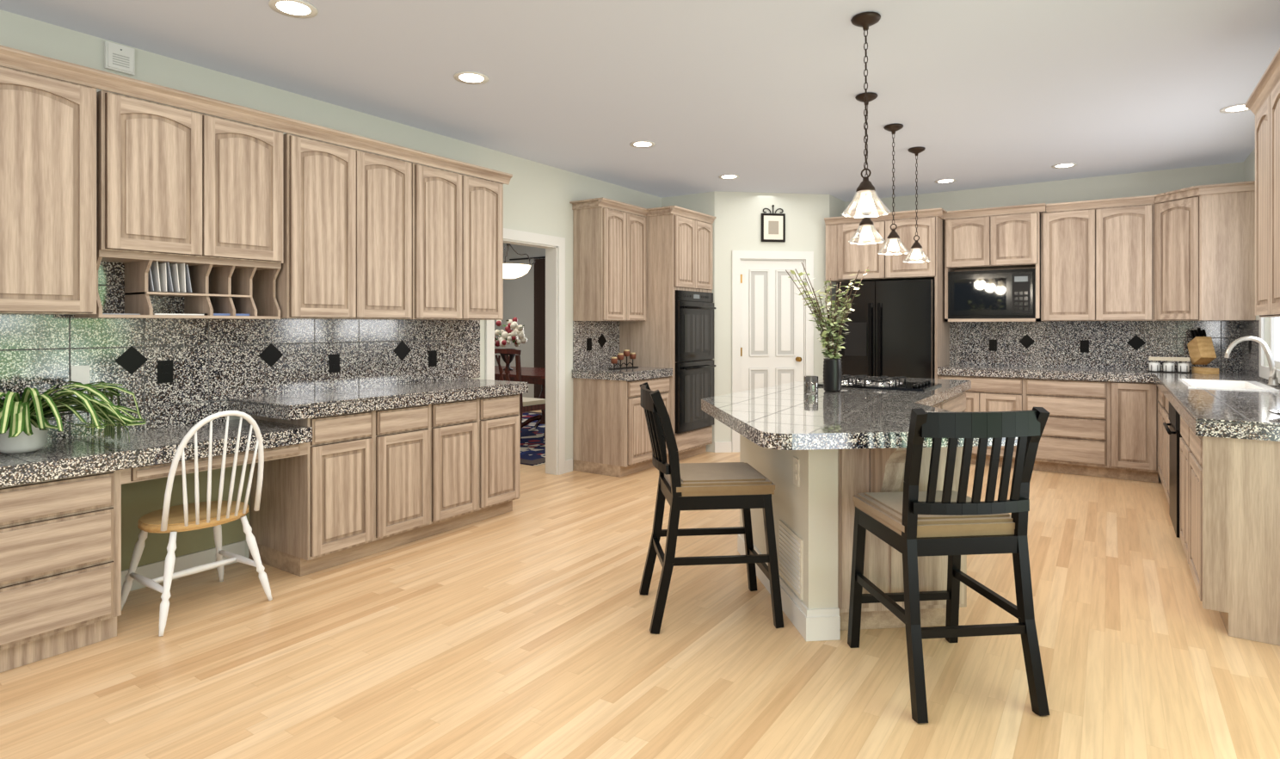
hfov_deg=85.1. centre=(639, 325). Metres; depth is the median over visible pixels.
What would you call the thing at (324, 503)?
base cabinet
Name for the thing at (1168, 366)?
canister set
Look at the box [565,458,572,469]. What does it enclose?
baseboard
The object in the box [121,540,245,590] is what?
baseboard
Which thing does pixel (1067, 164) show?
recessed light
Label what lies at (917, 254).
pendant light
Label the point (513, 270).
dining chandelier
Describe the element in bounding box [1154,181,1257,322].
upper cabinet
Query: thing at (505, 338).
flowers
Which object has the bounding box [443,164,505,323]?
upper cabinet
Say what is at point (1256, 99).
upper cabinet
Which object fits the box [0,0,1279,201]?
ceiling
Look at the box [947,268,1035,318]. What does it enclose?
microwave
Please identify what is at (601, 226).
upper cabinet
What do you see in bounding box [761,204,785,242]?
picture frame
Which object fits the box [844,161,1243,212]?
wall
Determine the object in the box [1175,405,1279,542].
base cabinet
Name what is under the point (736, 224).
wall
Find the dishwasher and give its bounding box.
[1163,401,1181,537]
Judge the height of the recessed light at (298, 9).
0.006 m
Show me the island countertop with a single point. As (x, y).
(861, 423)
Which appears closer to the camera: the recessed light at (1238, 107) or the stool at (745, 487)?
the stool at (745, 487)
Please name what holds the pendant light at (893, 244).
hanging from the ceiling
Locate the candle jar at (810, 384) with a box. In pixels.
[803,375,818,393]
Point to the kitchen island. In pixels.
(821, 458)
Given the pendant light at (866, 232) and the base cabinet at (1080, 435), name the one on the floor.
the base cabinet at (1080, 435)
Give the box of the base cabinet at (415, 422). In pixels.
[333,392,443,548]
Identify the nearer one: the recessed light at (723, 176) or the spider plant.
the spider plant
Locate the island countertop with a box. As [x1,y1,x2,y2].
[701,378,1017,470]
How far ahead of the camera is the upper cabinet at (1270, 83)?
3.13 m
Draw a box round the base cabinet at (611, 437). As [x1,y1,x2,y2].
[572,372,672,477]
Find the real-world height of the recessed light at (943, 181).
0.006 m
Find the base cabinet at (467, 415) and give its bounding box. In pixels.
[388,388,492,531]
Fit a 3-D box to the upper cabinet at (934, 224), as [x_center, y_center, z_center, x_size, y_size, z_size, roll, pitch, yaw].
[2.569,-0.797,7.084,1.067,0.655,0.280,0,0,34]
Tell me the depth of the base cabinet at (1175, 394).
4.23 m
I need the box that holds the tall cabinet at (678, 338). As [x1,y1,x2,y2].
[617,205,716,460]
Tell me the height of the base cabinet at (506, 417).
0.854 m
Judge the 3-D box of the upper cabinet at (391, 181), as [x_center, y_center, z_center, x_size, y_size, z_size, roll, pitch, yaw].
[-1.736,-0.583,4.408,0.346,1.085,0.473,0,0,34]
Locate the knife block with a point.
(1200, 346)
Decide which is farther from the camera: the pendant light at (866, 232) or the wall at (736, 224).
the wall at (736, 224)
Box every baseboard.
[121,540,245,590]
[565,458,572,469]
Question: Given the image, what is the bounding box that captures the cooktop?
[818,374,941,391]
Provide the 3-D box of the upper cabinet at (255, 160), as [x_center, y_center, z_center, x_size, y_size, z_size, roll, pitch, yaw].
[-2.210,-0.733,3.704,0.346,0.785,0.470,0,0,34]
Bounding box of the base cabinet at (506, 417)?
[443,385,526,516]
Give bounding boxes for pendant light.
[841,11,890,217]
[848,92,885,244]
[877,123,910,254]
[902,147,930,262]
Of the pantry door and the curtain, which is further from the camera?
the curtain
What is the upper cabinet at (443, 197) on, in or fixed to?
attached to the wall at (538, 197)
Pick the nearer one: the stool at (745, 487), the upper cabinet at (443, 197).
the stool at (745, 487)
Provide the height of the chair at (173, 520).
0.949 m
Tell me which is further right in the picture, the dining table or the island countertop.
the island countertop
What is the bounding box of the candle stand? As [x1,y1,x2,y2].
[608,349,638,369]
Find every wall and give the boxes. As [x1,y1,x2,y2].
[0,9,662,558]
[494,320,497,365]
[497,242,545,397]
[662,190,844,452]
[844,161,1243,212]
[1243,148,1279,369]
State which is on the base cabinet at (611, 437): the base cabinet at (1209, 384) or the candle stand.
the candle stand
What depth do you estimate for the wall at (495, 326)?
11.88 m
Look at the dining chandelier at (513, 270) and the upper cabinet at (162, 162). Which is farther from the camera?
the dining chandelier at (513, 270)
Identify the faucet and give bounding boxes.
[1224,336,1279,385]
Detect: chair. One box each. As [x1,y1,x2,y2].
[121,410,272,636]
[494,348,545,441]
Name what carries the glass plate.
on the base cabinet at (1231, 464)
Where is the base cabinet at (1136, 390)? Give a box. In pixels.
[1120,374,1161,482]
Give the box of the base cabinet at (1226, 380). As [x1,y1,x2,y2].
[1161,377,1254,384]
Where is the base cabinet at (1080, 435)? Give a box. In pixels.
[1027,370,1119,479]
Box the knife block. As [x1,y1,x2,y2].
[1187,327,1218,374]
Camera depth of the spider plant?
2.89 m
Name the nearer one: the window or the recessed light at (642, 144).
the window
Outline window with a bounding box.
[1259,317,1279,383]
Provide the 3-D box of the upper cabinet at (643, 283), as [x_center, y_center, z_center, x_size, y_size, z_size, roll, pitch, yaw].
[-0.186,-0.583,6.705,0.347,1.085,0.410,0,0,34]
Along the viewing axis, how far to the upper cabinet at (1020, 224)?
6.56 m
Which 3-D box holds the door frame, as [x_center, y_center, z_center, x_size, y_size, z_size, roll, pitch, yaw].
[-1.005,0.273,5.913,0.160,2.115,0.950,0,0,34]
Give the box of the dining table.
[494,365,545,427]
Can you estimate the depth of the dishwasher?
4.13 m
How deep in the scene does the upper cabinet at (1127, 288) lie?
6.27 m
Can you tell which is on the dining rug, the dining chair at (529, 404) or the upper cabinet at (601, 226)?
the dining chair at (529, 404)
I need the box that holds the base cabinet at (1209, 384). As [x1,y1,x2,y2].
[1154,381,1264,482]
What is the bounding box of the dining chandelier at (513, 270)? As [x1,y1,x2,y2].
[503,243,535,278]
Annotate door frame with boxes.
[485,227,565,474]
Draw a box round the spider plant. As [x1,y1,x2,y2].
[0,381,146,454]
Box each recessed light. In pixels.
[268,0,318,18]
[453,71,488,84]
[629,140,655,147]
[718,173,739,178]
[935,178,956,183]
[1051,162,1077,168]
[1219,103,1249,113]
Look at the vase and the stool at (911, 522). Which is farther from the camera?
the vase
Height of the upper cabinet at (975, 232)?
0.555 m
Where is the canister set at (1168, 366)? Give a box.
[1146,356,1191,373]
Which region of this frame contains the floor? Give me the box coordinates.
[0,409,1279,758]
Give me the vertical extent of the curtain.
2.414 m
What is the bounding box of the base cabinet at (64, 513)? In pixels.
[0,450,127,672]
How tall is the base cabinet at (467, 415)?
0.854 m
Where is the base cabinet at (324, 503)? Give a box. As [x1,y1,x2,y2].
[244,399,388,576]
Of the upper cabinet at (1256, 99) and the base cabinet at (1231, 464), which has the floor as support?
the base cabinet at (1231, 464)
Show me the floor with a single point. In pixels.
(521, 630)
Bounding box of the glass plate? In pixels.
[1268,409,1279,415]
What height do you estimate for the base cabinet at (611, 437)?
0.854 m
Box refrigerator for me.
[836,278,935,378]
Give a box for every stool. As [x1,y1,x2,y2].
[639,381,783,633]
[847,406,1049,723]
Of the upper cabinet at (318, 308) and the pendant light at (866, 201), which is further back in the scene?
the upper cabinet at (318, 308)
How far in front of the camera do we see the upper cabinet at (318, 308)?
3.99 m
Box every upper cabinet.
[0,44,103,316]
[103,71,220,264]
[196,100,289,268]
[251,117,368,319]
[368,137,416,319]
[416,150,471,323]
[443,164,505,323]
[569,196,631,320]
[600,204,648,324]
[834,207,954,281]
[951,206,1003,270]
[999,203,1040,269]
[1033,195,1154,322]
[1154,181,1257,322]
[1250,85,1261,319]
[1261,50,1279,317]
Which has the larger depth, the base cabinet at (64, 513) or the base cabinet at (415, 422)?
the base cabinet at (415, 422)
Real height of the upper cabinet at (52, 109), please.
1.075 m
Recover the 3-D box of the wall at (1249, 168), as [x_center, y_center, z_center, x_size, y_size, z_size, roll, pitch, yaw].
[2.138,-0.035,1.363,0.120,2.730,11.050,0,0,34]
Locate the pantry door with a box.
[732,250,813,452]
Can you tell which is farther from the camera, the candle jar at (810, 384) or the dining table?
the dining table
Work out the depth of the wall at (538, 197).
4.78 m
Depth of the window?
5.10 m
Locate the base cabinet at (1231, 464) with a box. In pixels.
[1181,415,1279,645]
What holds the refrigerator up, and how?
on the floor
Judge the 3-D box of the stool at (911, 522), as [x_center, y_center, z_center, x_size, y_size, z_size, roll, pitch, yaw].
[1.128,0.807,2.630,0.474,1.053,0.607,0,0,-6]
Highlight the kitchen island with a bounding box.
[737,446,966,640]
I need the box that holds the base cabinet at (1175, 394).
[1157,384,1279,504]
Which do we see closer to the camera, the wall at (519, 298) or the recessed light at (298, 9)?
the recessed light at (298, 9)
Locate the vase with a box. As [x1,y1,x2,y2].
[785,262,869,391]
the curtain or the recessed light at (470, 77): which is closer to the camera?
the recessed light at (470, 77)
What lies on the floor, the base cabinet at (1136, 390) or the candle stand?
the base cabinet at (1136, 390)
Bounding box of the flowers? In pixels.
[494,317,529,369]
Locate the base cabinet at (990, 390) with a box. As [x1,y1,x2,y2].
[937,370,1030,467]
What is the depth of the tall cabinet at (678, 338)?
6.76 m
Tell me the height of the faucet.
0.324 m
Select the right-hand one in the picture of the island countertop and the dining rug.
the island countertop
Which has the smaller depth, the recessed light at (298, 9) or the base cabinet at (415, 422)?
the recessed light at (298, 9)
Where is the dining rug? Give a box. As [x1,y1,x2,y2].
[520,411,545,466]
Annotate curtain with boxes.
[509,256,545,398]
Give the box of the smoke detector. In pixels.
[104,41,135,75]

